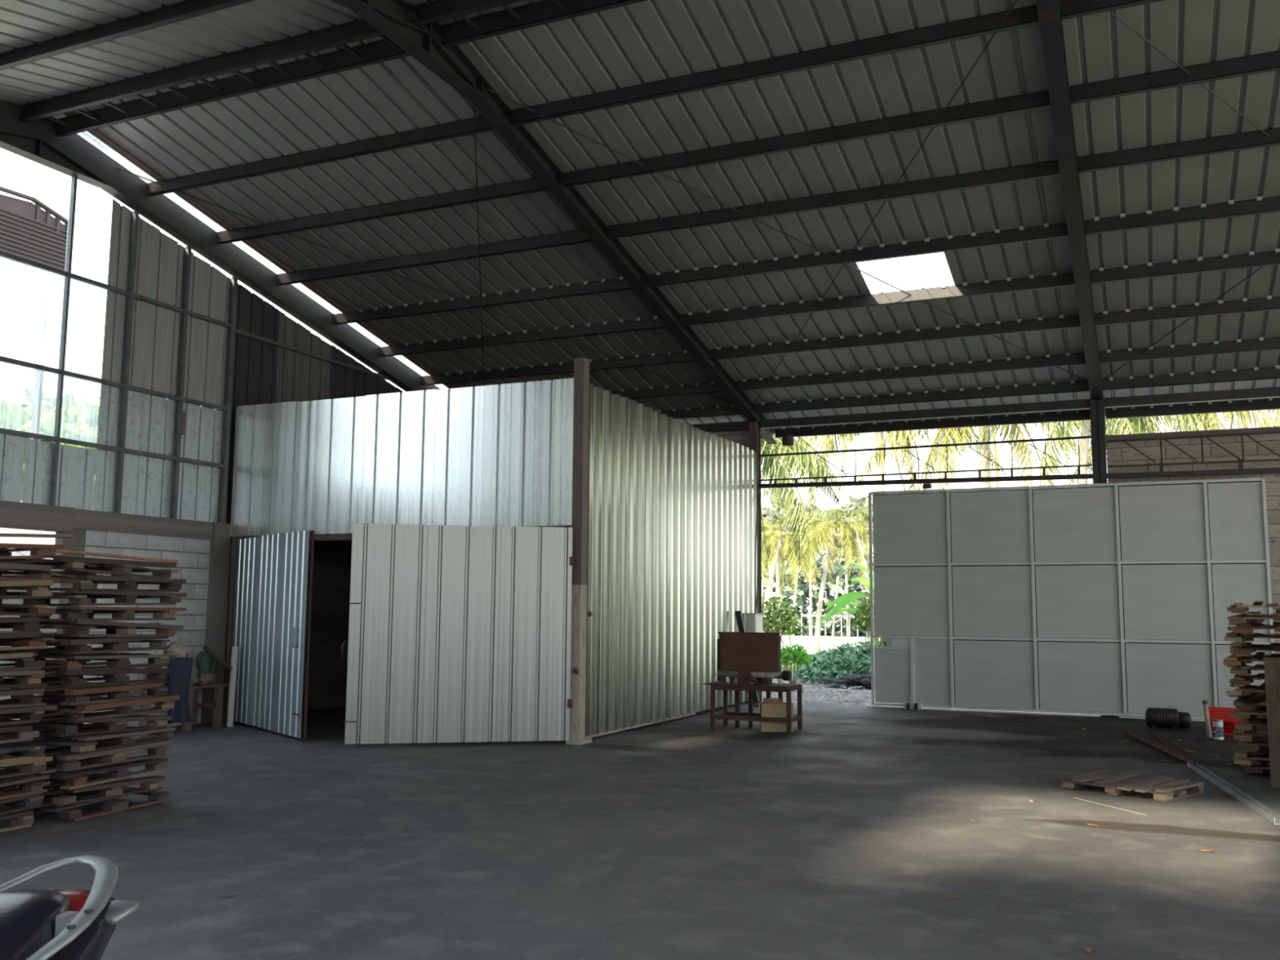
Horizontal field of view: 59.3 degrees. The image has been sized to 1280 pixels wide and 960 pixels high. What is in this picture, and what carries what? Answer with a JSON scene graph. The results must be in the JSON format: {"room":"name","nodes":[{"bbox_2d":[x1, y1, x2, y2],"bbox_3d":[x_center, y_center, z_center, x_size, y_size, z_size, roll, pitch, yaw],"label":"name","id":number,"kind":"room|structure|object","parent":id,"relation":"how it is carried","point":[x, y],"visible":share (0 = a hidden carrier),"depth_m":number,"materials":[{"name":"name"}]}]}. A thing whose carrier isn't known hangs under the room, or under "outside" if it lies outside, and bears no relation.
{"room":"warehouse","nodes":[
{"label":"warehouse","id":0,"kind":"room"},
{"bbox_2d":[0,176,435,727],"bbox_3d":[-5.938,-0.167,14.445,0.210,6.563,15.300,-3,-7,24],"label":"wall","id":1,"kind":"structure","parent":0,"point":[182,335],"depth_m":14.15,"materials":[{"name":"metal"}]},
{"bbox_2d":[222,357,591,745],"bbox_3d":[-3.039,0.883,14.000,5.360,4.420,0.312,-3,-7,24],"label":"wall","id":2,"kind":"structure","parent":0,"point":[298,465],"depth_m":13.91,"materials":[{"name":"silver metal"}]},
{"bbox_2d":[231,529,314,739],"bbox_3d":[-4.577,1.848,13.770,0.116,2.366,2.632,5,-8,-36],"label":"door","id":3,"kind":"structure","parent":2,"relation":"in","point":[287,693],"depth_m":13.56,"materials":[{"name":"metal"}]},
{"bbox_2d":[342,523,574,744],"bbox_3d":[-2.003,1.702,12.503,2.535,2.404,0.088,2,-7,-12],"label":"door","id":4,"kind":"structure","parent":2,"relation":"in","point":[462,641],"depth_m":12.49,"materials":[{"name":"metal"}]},
{"bbox_2d":[426,382,757,737],"bbox_3d":[-1.702,1.351,17.044,5.330,4.151,6.600,-3,-7,24],"label":"wall","id":5,"kind":"structure","parent":0,"point":[672,504],"depth_m":15.01,"materials":[{"name":"metal"}]},
{"bbox_2d":[0,0,1279,432],"bbox_3d":[3.231,-3.441,8.764,21.750,2.681,20.782,-3,-7,24],"label":"ceiling","id":6,"kind":"structure","parent":0,"point":[649,41],"depth_m":12.64,"materials":[{"name":"metal"}]},
{"bbox_2d":[0,690,1279,959],"bbox_3d":[2.931,2.470,7.569,21.800,0.120,19.850,-3,-7,24],"label":"floor","id":7,"kind":"structure","parent":0,"point":[842,842],"depth_m":7.23,"materials":[{"name":"concrete"}]},
{"bbox_2d":[0,806,34,832],"bbox_3d":[-4.825,2.263,7.361,1.114,0.116,1.131,-2,-8,18],"label":"pallet","id":8,"kind":"object","parent":7,"relation":"on","point":[23,819],"visible":0.85,"depth_m":7.61,"materials":[{"name":"brown wood"}]},
{"bbox_2d":[0,789,44,815],"bbox_3d":[-4.738,2.144,7.372,1.131,0.119,1.205,-2,-6,20],"label":"pallet","id":9,"kind":"object","parent":8,"relation":"on","point":[32,801],"visible":0.86,"depth_m":7.56,"materials":[{"name":"brown wood"}]},
{"bbox_2d":[0,773,50,799],"bbox_3d":[-4.739,2.029,7.418,1.180,0.119,1.198,-1,-7,20],"label":"pallet","id":10,"kind":"object","parent":9,"relation":"on","point":[33,784],"visible":0.87,"depth_m":7.59,"materials":[{"name":"brown wood"}]},
{"bbox_2d":[0,755,53,778],"bbox_3d":[-4.754,1.911,7.407,1.123,0.114,1.114,-3,-8,18],"label":"pallet","id":11,"kind":"object","parent":10,"relation":"on","point":[33,766],"visible":0.84,"depth_m":7.61,"materials":[{"name":"brown wood"}]},
{"bbox_2d":[0,737,45,762],"bbox_3d":[-4.739,1.793,7.429,1.118,0.116,1.114,-1,-8,22],"label":"pallet","id":12,"kind":"object","parent":11,"relation":"on","point":[31,751],"visible":0.9,"depth_m":7.59,"materials":[{"name":"brown wood"}]},
{"bbox_2d":[0,724,39,743],"bbox_3d":[-4.781,1.664,7.392,1.115,0.124,1.116,-3,-7,27],"label":"pallet","id":13,"kind":"object","parent":12,"relation":"on","point":[20,732],"visible":0.85,"depth_m":7.52,"materials":[{"name":"brown wood"}]},
{"bbox_2d":[0,703,57,725],"bbox_3d":[-4.779,1.552,7.464,1.148,0.124,1.154,-2,-8,22],"label":"pallet","id":14,"kind":"object","parent":13,"relation":"on","point":[32,713],"visible":0.9,"depth_m":7.62,"materials":[{"name":"brown wood"}]},
{"bbox_2d":[0,687,46,708],"bbox_3d":[-4.763,1.433,7.439,1.105,0.119,1.090,-1,-8,23],"label":"pallet","id":15,"kind":"object","parent":14,"relation":"on","point":[27,701],"visible":0.97,"depth_m":7.60,"materials":[{"name":"brown wood"}]},
{"bbox_2d":[0,670,48,688],"bbox_3d":[-4.740,1.324,7.500,1.169,0.112,1.159,-3,-9,25],"label":"pallet","id":16,"kind":"object","parent":15,"relation":"on","point":[28,677],"visible":0.98,"depth_m":7.59,"materials":[{"name":"brown wood"}]},
{"bbox_2d":[0,650,44,671],"bbox_3d":[-4.754,1.195,7.438,1.122,0.116,1.147,-1,-6,25],"label":"pallet","id":17,"kind":"object","parent":16,"relation":"on","point":[24,663],"visible":1,"depth_m":7.58,"materials":[{"name":"brown wood"}]},
{"bbox_2d":[0,631,54,650],"bbox_3d":[-4.773,1.081,7.514,1.165,0.121,1.046,-3,-7,22],"label":"pallet","id":18,"kind":"object","parent":17,"relation":"on","point":[28,639],"visible":1,"depth_m":7.67,"materials":[{"name":"brown wood"}]},
{"bbox_2d":[0,617,40,633],"bbox_3d":[-4.803,0.965,7.525,1.112,0.115,1.117,-2,-7,23],"label":"pallet","id":19,"kind":"object","parent":18,"relation":"on","point":[20,624],"visible":0.95,"depth_m":7.63,"materials":[{"name":"brown wood"}]},
{"bbox_2d":[0,603,55,616],"bbox_3d":[-4.777,0.851,7.558,1.165,0.112,1.161,-2,-8,23],"label":"pallet","id":20,"kind":"object","parent":19,"relation":"on","point":[33,610],"visible":1,"depth_m":7.73,"materials":[{"name":"brown wood"}]},
{"bbox_2d":[0,580,53,598],"bbox_3d":[-4.763,0.727,7.590,1.129,0.128,1.089,-2,-7,26],"label":"pallet","id":21,"kind":"object","parent":20,"relation":"on","point":[35,588],"visible":1,"depth_m":7.70,"materials":[{"name":"brown wood"}]},
{"bbox_2d":[0,562,60,582],"bbox_3d":[-4.759,0.613,7.589,1.134,0.116,1.078,-2,-8,18],"label":"pallet","id":22,"kind":"object","parent":21,"relation":"on","point":[41,573],"visible":0.98,"depth_m":7.78,"materials":[{"name":"brown wood"}]},
{"bbox_2d":[0,543,64,560],"bbox_3d":[-4.777,0.502,7.581,1.157,0.172,1.113,-3,-7,24],"label":"pallet","id":23,"kind":"object","parent":22,"relation":"on","point":[37,551],"visible":1,"depth_m":7.72,"materials":[{"name":"brown wood"}]},
{"bbox_2d":[0,854,139,959],"bbox_3d":[-1.164,1.122,1.228,0.645,1.042,1.887,-1,-7,10],"label":"motorcycle","id":24,"kind":"object","parent":7,"relation":"on","point":[36,924],"visible":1,"depth_m":1.88,"materials":[{"name":"black plastic"}]},
{"bbox_2d":[53,888,90,913],"bbox_3d":[-1.026,0.762,2.020,0.110,0.045,0.135,-1,-7,10],"label":"tail light","id":25,"kind":"object","parent":24,"relation":"on","point":[77,898],"depth_m":2.01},
{"bbox_2d":[104,900,139,924],"bbox_3d":[-0.965,0.797,2.075,0.060,0.030,0.072,-1,-7,10],"label":"light","id":26,"kind":"object","parent":24,"relation":"on","point":[115,911],"depth_m":2.07,"materials":[{"name":"plastic"}]},
{"bbox_2d":[0,786,168,821],"bbox_3d":[-4.296,2.384,8.432,1.156,0.130,1.012,-3,-7,22],"label":"pallet","id":27,"kind":"object","parent":7,"relation":"on","point":[111,805],"visible":0.41,"depth_m":8.18,"materials":[{"name":"brown wood"}]},
{"bbox_2d":[0,772,165,806],"bbox_3d":[-4.311,2.276,8.417,1.110,0.111,1.010,-2,-7,25],"label":"pallet","id":28,"kind":"object","parent":27,"relation":"on","point":[113,788],"visible":0.46,"depth_m":8.22,"materials":[{"name":"brown wood"}]},
{"bbox_2d":[0,755,169,789],"bbox_3d":[-4.298,2.154,8.412,1.128,0.124,1.074,-2,-6,18],"label":"pallet","id":29,"kind":"object","parent":28,"relation":"on","point":[74,779],"visible":0.44,"depth_m":8.18,"materials":[{"name":"brown wood"}]},
{"bbox_2d":[0,738,173,771],"bbox_3d":[-4.298,2.044,8.450,1.132,0.119,1.084,-3,-7,23],"label":"pallet","id":30,"kind":"object","parent":29,"relation":"on","point":[64,760],"visible":0.59,"depth_m":8.20,"materials":[{"name":"brown wood"}]},
{"bbox_2d":[0,725,175,754],"bbox_3d":[-4.287,1.936,8.467,1.168,0.109,1.032,-3,-6,19],"label":"pallet","id":31,"kind":"object","parent":30,"relation":"on","point":[85,744],"visible":0.52,"depth_m":8.24,"materials":[{"name":"brown wood"}]},
{"bbox_2d":[0,710,172,737],"bbox_3d":[-4.332,1.820,8.526,1.162,0.122,0.971,-2,-8,25],"label":"pallet","id":32,"kind":"object","parent":31,"relation":"on","point":[64,727],"visible":0.59,"depth_m":8.27,"materials":[{"name":"brown wood"}]},
{"bbox_2d":[0,694,179,720],"bbox_3d":[-4.265,1.706,8.525,1.162,0.118,0.955,-3,-7,23],"label":"pallet","id":33,"kind":"object","parent":32,"relation":"on","point":[162,703],"visible":0.52,"depth_m":8.30,"materials":[{"name":"brown wood"}]},
{"bbox_2d":[0,678,168,705],"bbox_3d":[-4.325,1.583,8.494,1.117,0.126,1.014,-1,-7,18],"label":"pallet","id":34,"kind":"object","parent":33,"relation":"on","point":[73,695],"visible":0.62,"depth_m":8.27,"materials":[{"name":"brown wood"}]},
{"bbox_2d":[1,663,170,688],"bbox_3d":[-4.336,1.473,8.542,1.121,0.124,1.007,-2,-7,24],"label":"pallet","id":35,"kind":"object","parent":34,"relation":"on","point":[68,678],"visible":0.66,"depth_m":8.33,"materials":[{"name":"brown wood"}]},
{"bbox_2d":[0,652,168,670],"bbox_3d":[-4.338,1.367,8.578,1.133,0.115,1.066,-3,-7,27],"label":"pallet","id":36,"kind":"object","parent":35,"relation":"on","point":[117,660],"visible":0.75,"depth_m":8.38,"materials":[{"name":"brown wood"}]},
{"bbox_2d":[0,636,193,657],"bbox_3d":[-4.265,1.278,8.557,1.225,0.189,1.160,-3,-7,19],"label":"pallet","id":37,"kind":"object","parent":36,"relation":"on","point":[66,645],"depth_m":8.36,"materials":[{"name":"brown wood"}]},
{"bbox_2d":[0,619,183,636],"bbox_3d":[-4.276,1.124,8.513,1.187,0.124,1.079,-3,-8,21],"label":"pallet","id":38,"kind":"object","parent":37,"relation":"on","point":[78,628],"visible":0.76,"depth_m":8.31,"materials":[{"name":"brown wood"}]},
{"bbox_2d":[4,606,186,621],"bbox_3d":[-4.255,1.024,8.586,1.128,0.108,1.010,-4,-8,26],"label":"pallet","id":39,"kind":"object","parent":38,"relation":"on","point":[68,613],"visible":0.8,"depth_m":8.29,"materials":[{"name":"brown wood"}]},
{"bbox_2d":[0,588,186,606],"bbox_3d":[-4.269,0.905,8.617,1.123,0.121,1.005,-4,-7,26],"label":"pallet","id":40,"kind":"object","parent":39,"relation":"on","point":[76,597],"visible":0.91,"depth_m":8.35,"materials":[{"name":"brown wood"}]},
{"bbox_2d":[0,574,186,591],"bbox_3d":[-4.277,0.794,8.623,1.145,0.112,1.050,-2,-6,26],"label":"pallet","id":41,"kind":"object","parent":40,"relation":"on","point":[82,583],"visible":0.71,"depth_m":8.38,"materials":[{"name":"brown wood"}]},
{"bbox_2d":[0,555,177,579],"bbox_3d":[-4.292,0.675,8.572,1.149,0.153,0.972,-3,-8,29],"label":"pallet","id":42,"kind":"object","parent":41,"relation":"on","point":[73,566],"visible":0.73,"depth_m":8.36,"materials":[{"name":"brown wood"}]},
{"bbox_2d":[167,657,193,724],"bbox_3d":[-3.606,1.643,8.780,0.078,0.501,0.229,-4,-8,34],"label":"jacket","id":43,"kind":"object","parent":36,"relation":"hanging from","point":[180,677],"visible":1,"depth_m":8.79,"materials":[{"name":"fabric"}]},
{"bbox_2d":[113,666,229,736],"bbox_3d":[-5.756,2.652,13.789,0.530,0.815,1.370,-3,-7,24],"label":"bench","id":44,"kind":"object","parent":7,"relation":"on","point":[217,705],"visible":0.32,"depth_m":14.08,"materials":[{"name":"wood"}]},
{"bbox_2d":[226,646,238,726],"bbox_3d":[-5.171,2.618,14.258,0.080,1.002,0.110,-3,-7,24],"label":"pole","id":45,"kind":"object","parent":7,"relation":"on","point":[234,649],"visible":1,"depth_m":14.23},
{"bbox_2d":[702,681,802,733],"bbox_3d":[1.442,2.900,14.386,1.145,0.572,0.585,-2,-7,23],"label":"work table","id":46,"kind":"object","parent":7,"relation":"on","point":[780,688],"visible":0.9,"depth_m":14.30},
{"bbox_2d":[711,631,791,684],"bbox_3d":[1.443,2.298,14.460,1.046,0.674,0.370,-2,-7,23],"label":"machine","id":47,"kind":"object","parent":46,"relation":"on","point":[744,656],"visible":1,"depth_m":14.34,"materials":[{"name":"metal"}]},
{"bbox_2d":[760,717,793,732],"bbox_3d":[1.730,3.084,14.210,0.400,0.170,0.280,0,-7,4],"label":"cardboard box","id":48,"kind":"object","parent":7,"relation":"on","point":[765,726],"visible":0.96,"depth_m":14.07,"materials":[{"name":"cardboard"}]},
{"bbox_2d":[753,697,793,717],"bbox_3d":[1.689,2.885,14.235,0.485,0.219,0.280,0,-7,2],"label":"cardboard box","id":49,"kind":"object","parent":48,"relation":"on","point":[770,707],"visible":1,"depth_m":14.10,"materials":[{"name":"cardboard"}]},
{"bbox_2d":[1061,767,1204,802],"bbox_3d":[4.165,2.588,9.569,0.859,0.117,0.964,6,-9,-41],"label":"pallet","id":50,"kind":"object","parent":7,"relation":"on","point":[1169,790],"visible":1,"depth_m":9.44,"materials":[{"name":"brown wood"}]},
{"bbox_2d":[1126,730,1201,765],"bbox_3d":[5.795,2.967,12.537,0.070,0.046,3.168,-1,-7,12],"label":"channel","id":51,"kind":"object","parent":7,"relation":"on","point":[1176,753],"visible":0.95,"depth_m":12.23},
{"bbox_2d":[1145,705,1191,728],"bbox_3d":[7.021,3.144,14.941,0.540,0.307,0.266,-2,-7,18],"label":"motor","id":52,"kind":"object","parent":7,"relation":"on","point":[1155,717],"visible":1,"depth_m":14.85,"materials":[{"name":"black metal"}]},
{"bbox_2d":[1208,706,1241,735],"bbox_3d":[7.413,3.057,14.250,0.380,0.320,0.280,-3,-8,30],"label":"crate","id":53,"kind":"object","parent":7,"relation":"on","point":[1215,713],"visible":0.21,"depth_m":14.20,"materials":[{"name":"plastic"}]},
{"bbox_2d":[1186,761,1279,824],"bbox_3d":[5.025,2.632,9.586,0.080,0.045,3.185,-1,-7,16],"label":"channel","id":54,"kind":"object","parent":7,"relation":"on","point":[1268,814],"visible":1,"depth_m":9.23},
{"bbox_2d":[1244,755,1270,774],"bbox_3d":[6.464,2.742,10.828,1.159,0.136,1.279,-3,-8,28],"label":"pallet","id":55,"kind":"object","parent":7,"relation":"on","point":[1260,769],"visible":0.48,"depth_m":10.54,"materials":[{"name":"brown wood"}]},
{"bbox_2d":[1232,747,1269,766],"bbox_3d":[6.391,2.643,10.787,1.171,0.120,1.254,-5,-8,31],"label":"pallet","id":56,"kind":"object","parent":55,"relation":"on","point":[1241,757],"visible":0.55,"depth_m":10.57,"materials":[{"name":"brown wood"}]},
{"bbox_2d":[1238,739,1268,752],"bbox_3d":[6.431,2.545,10.813,1.164,0.119,1.264,-3,-8,29],"label":"pallet","id":57,"kind":"object","parent":56,"relation":"on","point":[1249,747],"visible":0.5,"depth_m":10.55,"materials":[{"name":"brown wood"}]},
{"bbox_2d":[1231,728,1267,742],"bbox_3d":[6.432,2.441,10.802,1.157,0.121,1.228,-4,-8,37],"label":"pallet","id":58,"kind":"object","parent":57,"relation":"on","point":[1237,734],"visible":0.5,"depth_m":10.63,"materials":[{"name":"brown wood"}]},
{"bbox_2d":[1235,715,1267,731],"bbox_3d":[6.461,2.341,10.842,1.183,0.128,1.229,-4,-7,37],"label":"pallet","id":59,"kind":"object","parent":58,"relation":"on","point":[1248,725],"visible":0.63,"depth_m":10.71,"materials":[{"name":"brown wood"}]},
{"bbox_2d":[1228,705,1266,719],"bbox_3d":[6.408,2.233,10.808,1.199,0.132,1.263,-3,-7,36],"label":"pallet","id":60,"kind":"object","parent":59,"relation":"on","point":[1260,709],"visible":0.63,"depth_m":10.62,"materials":[{"name":"brown wood"}]},
{"bbox_2d":[1233,692,1266,711],"bbox_3d":[6.436,2.135,10.860,1.184,0.138,1.277,-5,-8,34],"label":"pallet","id":61,"kind":"object","parent":60,"relation":"on","point":[1248,703],"visible":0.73,"depth_m":10.71,"materials":[{"name":"brown wood"}]},
{"bbox_2d":[1226,681,1265,697],"bbox_3d":[6.424,2.041,10.886,1.191,0.130,1.276,-5,-10,36],"label":"pallet","id":62,"kind":"object","parent":61,"relation":"on","point":[1249,690],"visible":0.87,"depth_m":10.72,"materials":[{"name":"brown wood"}]},
{"bbox_2d":[1229,673,1264,686],"bbox_3d":[6.363,1.940,10.847,1.168,0.116,1.262,-2,-8,29],"label":"pallet","id":63,"kind":"object","parent":62,"relation":"on","point":[1242,681],"visible":0.81,"depth_m":10.63,"materials":[{"name":"brown wood"}]},
{"bbox_2d":[1230,663,1264,675],"bbox_3d":[6.388,1.841,10.889,1.181,0.121,1.351,-3,-9,27],"label":"pallet","id":64,"kind":"object","parent":63,"relation":"on","point":[1242,670],"visible":0.8,"depth_m":10.63,"materials":[{"name":"brown wood"}]},
{"bbox_2d":[1222,652,1279,667],"bbox_3d":[6.392,1.749,10.941,1.178,0.115,1.241,-5,-8,32],"label":"pallet","id":65,"kind":"object","parent":64,"relation":"on","point":[1233,660],"visible":0.87,"depth_m":10.77,"materials":[{"name":"brown wood"}]},
{"bbox_2d":[1230,641,1279,656],"bbox_3d":[6.414,1.643,10.980,1.186,0.132,1.269,-3,-7,30],"label":"pallet","id":66,"kind":"object","parent":65,"relation":"on","point":[1245,649],"visible":0.98,"depth_m":10.74,"materials":[{"name":"brown wood"}]},
{"bbox_2d":[1223,631,1279,643],"bbox_3d":[6.367,1.537,10.909,1.169,0.123,1.268,-2,-8,31],"label":"pallet","id":67,"kind":"object","parent":66,"relation":"on","point":[1236,637],"visible":0.93,"depth_m":10.66,"materials":[{"name":"brown wood"}]},
{"bbox_2d":[1227,621,1279,635],"bbox_3d":[6.412,1.439,10.949,1.178,0.127,1.264,-3,-7,25],"label":"pallet","id":68,"kind":"object","parent":67,"relation":"on","point":[1242,628],"visible":0.9,"depth_m":10.65,"materials":[{"name":"brown wood"}]},
{"bbox_2d":[1226,611,1279,625],"bbox_3d":[6.464,1.336,10.961,1.200,0.132,1.326,-6,-8,36],"label":"pallet","id":69,"kind":"object","parent":68,"relation":"on","point":[1251,617],"visible":0.95,"depth_m":10.80,"materials":[{"name":"brown wood"}]},
{"bbox_2d":[1263,657,1279,788],"bbox_3d":[5.566,2.125,9.844,0.130,1.115,0.180,-3,-7,24],"label":"board","id":70,"kind":"object","parent":7,"relation":"on","point":[1272,665],"visible":1,"depth_m":9.85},
{"bbox_2d":[0,0,1279,717],"bbox_3d":[3.245,-1.032,8.453,21.705,7.045,20.553,-3,-7,24],"label":"roof frame","id":71,"kind":"object","parent":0,"point":[30,131],"visible":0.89,"depth_m":13.20,"materials":[{"name":"paint"}]},
{"bbox_2d":[758,431,1279,488],"bbox_3d":[6.860,-0.317,16.914,10.601,0.708,0.105,-3,-7,24],"label":"roof truss","id":72,"kind":"object","parent":71,"relation":"hanging from","point":[1277,470],"visible":1,"depth_m":17.26,"materials":[{"name":"metal"}]},
{"bbox_2d":[866,477,1275,721],"bbox_3d":[6.223,1.780,16.815,5.750,3.430,0.230,-3,-7,24],"label":"gate","id":73,"kind":"object","parent":72,"relation":"hanging from","point":[999,599],"visible":0.91,"depth_m":16.81,"materials":[{"name":"metal"}]},
{"bbox_2d":[497,426,1279,719],"bbox_3d":[7.043,1.135,16.936,21.800,4.750,0.160,-3,-7,24],"label":"wall","id":74,"kind":"structure","parent":0,"point":[1120,453],"depth_m":16.48,"materials":[{"name":"metal"}]},
{"label":"outside","id":75,"kind":"structure","parent":0,"visible":0},
{"bbox_2d":[0,527,55,617],"bbox_3d":[-11.480,1.311,13.455,4.400,3.314,10.700,-3,-7,24],"label":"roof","id":76,"kind":"structure","parent":75,"point":[34,540],"depth_m":16.75,"materials":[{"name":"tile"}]},
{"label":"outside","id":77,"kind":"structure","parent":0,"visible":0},
{"label":"ground","id":78,"kind":"structure","parent":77,"visible":0},
{"bbox_2d":[0,186,68,440],"bbox_3d":[-12.547,-1.041,18.732,0.190,9.185,6.487,-3,-7,24],"label":"building","id":79,"kind":"structure","parent":78,"relation":"on","point":[27,231],"depth_m":21.30,"materials":[{"name":"metal"}]},
{"bbox_2d":[0,398,97,510],"bbox_3d":[-14.528,1.298,26.338,6.621,6.370,6.638,-3,-7,24],"label":"tree","id":80,"kind":"object","parent":78,"relation":"on","point":[47,420],"visible":0.07,"depth_m":25.17,"materials":[{"name":"green plant"}]},
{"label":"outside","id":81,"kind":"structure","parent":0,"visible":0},
{"bbox_2d":[781,619,870,675],"bbox_3d":[34.205,16.237,124.423,280.000,0.001,203.000,-3,-7,24],"label":"field","id":82,"kind":"structure","parent":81,"point":[804,640],"depth_m":60.08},
{"bbox_2d":[761,522,821,635],"bbox_3d":[7.391,5.446,61.945,5.466,6.649,6.791,-3,-7,24],"label":"palm tree","id":83,"kind":"object","parent":82,"relation":"on","point":[777,577],"visible":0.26,"depth_m":62.03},
{"bbox_2d":[760,497,828,608],"bbox_3d":[11.991,6.876,93.012,9.584,11.040,9.699,-3,-7,24],"label":"tree","id":84,"kind":"object","parent":82,"relation":"on","point":[769,512],"visible":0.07,"depth_m":91.74,"materials":[{"name":"green plant"}]},
{"bbox_2d":[761,519,842,621],"bbox_3d":[5.587,4.138,45.967,5.266,5.548,5.492,-3,-7,24],"label":"palm tree","id":85,"kind":"object","parent":82,"relation":"on","point":[769,535],"visible":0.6,"depth_m":46.43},
{"bbox_2d":[760,434,843,568],"bbox_3d":[2.341,1.155,28.857,6.284,7.481,7.076,0,-7,4],"label":"palm tree","id":86,"kind":"object","parent":82,"relation":"on","point":[766,470],"visible":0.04,"depth_m":28.57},
{"bbox_2d":[761,554,868,636],"bbox_3d":[2.312,7.215,74.674,43.484,5.907,0.363,-3,-7,24],"label":"stems","id":87,"kind":"object","parent":82,"relation":"on","point":[846,576],"visible":0.07,"depth_m":70.52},
{"bbox_2d":[761,558,873,636],"bbox_3d":[2.977,8.156,77.147,46.901,5.501,5.190,-3,-7,24],"label":"undergrowth","id":88,"kind":"object","parent":82,"relation":"on","point":[802,589],"visible":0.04,"depth_m":72.40,"materials":[{"name":"green plant"}]},
{"bbox_2d":[766,509,873,653],"bbox_3d":[6.185,3.445,36.487,3.830,4.751,4.032,-3,-7,24],"label":"palm tree","id":89,"kind":"object","parent":82,"relation":"on","point":[817,538],"visible":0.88,"depth_m":36.48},
{"bbox_2d":[788,545,862,633],"bbox_3d":[12.530,7.319,75.193,5.222,6.082,5.351,-3,-7,24],"label":"tree","id":90,"kind":"object","parent":82,"relation":"on","point":[823,555],"visible":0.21,"depth_m":74.04,"materials":[{"name":"green plant"}]},
{"bbox_2d":[782,503,872,635],"bbox_3d":[9.945,4.248,52.307,5.550,6.855,6.631,-3,-7,28],"label":"palm tree","id":91,"kind":"object","parent":82,"relation":"on","point":[825,514],"visible":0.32,"depth_m":52.31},
{"bbox_2d":[828,493,872,534],"bbox_3d":[18.485,6.518,90.173,9.015,11.200,10.262,-3,-7,24],"label":"tree","id":92,"kind":"object","parent":82,"relation":"on","point":[855,504],"visible":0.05,"depth_m":89.01,"materials":[{"name":"green plant"}]},
{"bbox_2d":[771,426,1006,641],"bbox_3d":[6.366,0.939,31.693,6.680,8.626,6.354,2,-7,-16],"label":"palm tree","id":93,"kind":"object","parent":82,"relation":"on","point":[878,437],"visible":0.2,"depth_m":31.10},
{"bbox_2d":[854,420,1092,493],"bbox_3d":[8.394,0.777,28.502,6.407,8.245,7.232,-1,-7,15],"label":"palm tree","id":94,"kind":"object","parent":82,"relation":"on","point":[984,449],"visible":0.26,"depth_m":28.49,"materials":[{"name":"plant"}]},
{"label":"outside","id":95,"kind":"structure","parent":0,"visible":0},
{"bbox_2d":[762,675,1093,715],"bbox_3d":[9.227,3.997,20.328,60.000,0.060,8.750,-3,-7,24],"label":"ground","id":96,"kind":"structure","parent":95,"point":[864,701],"depth_m":20.89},
{"bbox_2d":[5,387,100,499],"bbox_3d":[-17.562,1.339,34.278,8.517,8.064,8.694,-3,-7,24],"label":"tree","id":97,"kind":"object","parent":96,"relation":"on","point":[76,404],"visible":0.02,"depth_m":33.31,"materials":[{"name":"green plant"}]},
{"bbox_2d":[761,595,804,683],"bbox_3d":[2.884,3.334,23.255,1.063,1.881,1.109,-3,-7,24],"label":"leafy shrub","id":98,"kind":"object","parent":96,"relation":"on","point":[776,612],"visible":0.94,"depth_m":23.13,"materials":[{"name":"green plant"}]},
{"bbox_2d":[780,642,813,691],"bbox_3d":[3.021,3.667,22.040,0.761,0.951,0.797,5,-8,-36],"label":"leafy shrub","id":99,"kind":"object","parent":96,"relation":"on","point":[797,656],"visible":0.92,"depth_m":21.97,"materials":[{"name":"green plant"}]},
{"bbox_2d":[760,433,862,571],"bbox_3d":[1.686,1.037,25.627,6.011,6.962,6.220,-3,-7,24],"label":"palm tree","id":100,"kind":"object","parent":96,"relation":"on","point":[772,447],"visible":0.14,"depth_m":25.45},
{"bbox_2d":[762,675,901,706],"bbox_3d":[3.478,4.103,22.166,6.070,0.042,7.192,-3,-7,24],"label":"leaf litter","id":101,"kind":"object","parent":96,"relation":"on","point":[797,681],"visible":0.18,"depth_m":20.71,"materials":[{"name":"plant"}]},
{"bbox_2d":[792,639,886,684],"bbox_3d":[5.511,4.069,24.859,4.266,1.067,3.864,-3,-7,24],"label":"shrub","id":102,"kind":"object","parent":96,"relation":"on","point":[826,668],"visible":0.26,"depth_m":24.34,"materials":[{"name":"green plant"}]},
{"bbox_2d":[817,673,875,689],"bbox_3d":[4.574,4.143,23.165,1.936,0.363,0.943,-3,-7,24],"label":"heap","id":103,"kind":"object","parent":96,"relation":"on","point":[833,682],"visible":0.44,"depth_m":22.96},
{"bbox_2d":[824,560,886,646],"bbox_3d":[5.052,3.146,25.029,2.146,2.694,2.337,-3,-7,24],"label":"banana plant","id":104,"kind":"object","parent":96,"relation":"on","point":[843,600],"visible":0.31,"depth_m":25.25,"materials":[{"name":"green plant"}]},
{"bbox_2d":[853,589,883,672],"bbox_3d":[5.089,3.375,24.231,0.940,2.057,0.980,-3,-7,24],"label":"leafy shrub","id":105,"kind":"object","parent":96,"relation":"on","point":[864,611],"visible":0.37,"depth_m":24.18,"materials":[{"name":"green plant"}]},
{"bbox_2d":[969,413,1214,487],"bbox_3d":[9.099,0.787,23.122,5.844,6.999,5.514,2,-7,-16],"label":"palm tree","id":106,"kind":"object","parent":96,"relation":"on","point":[1084,444],"visible":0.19,"depth_m":22.96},
{"bbox_2d":[1070,410,1279,483],"bbox_3d":[11.319,0.820,23.915,5.463,7.149,5.664,-3,-7,24],"label":"palm tree","id":107,"kind":"object","parent":96,"relation":"on","point":[1205,416],"visible":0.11,"depth_m":23.80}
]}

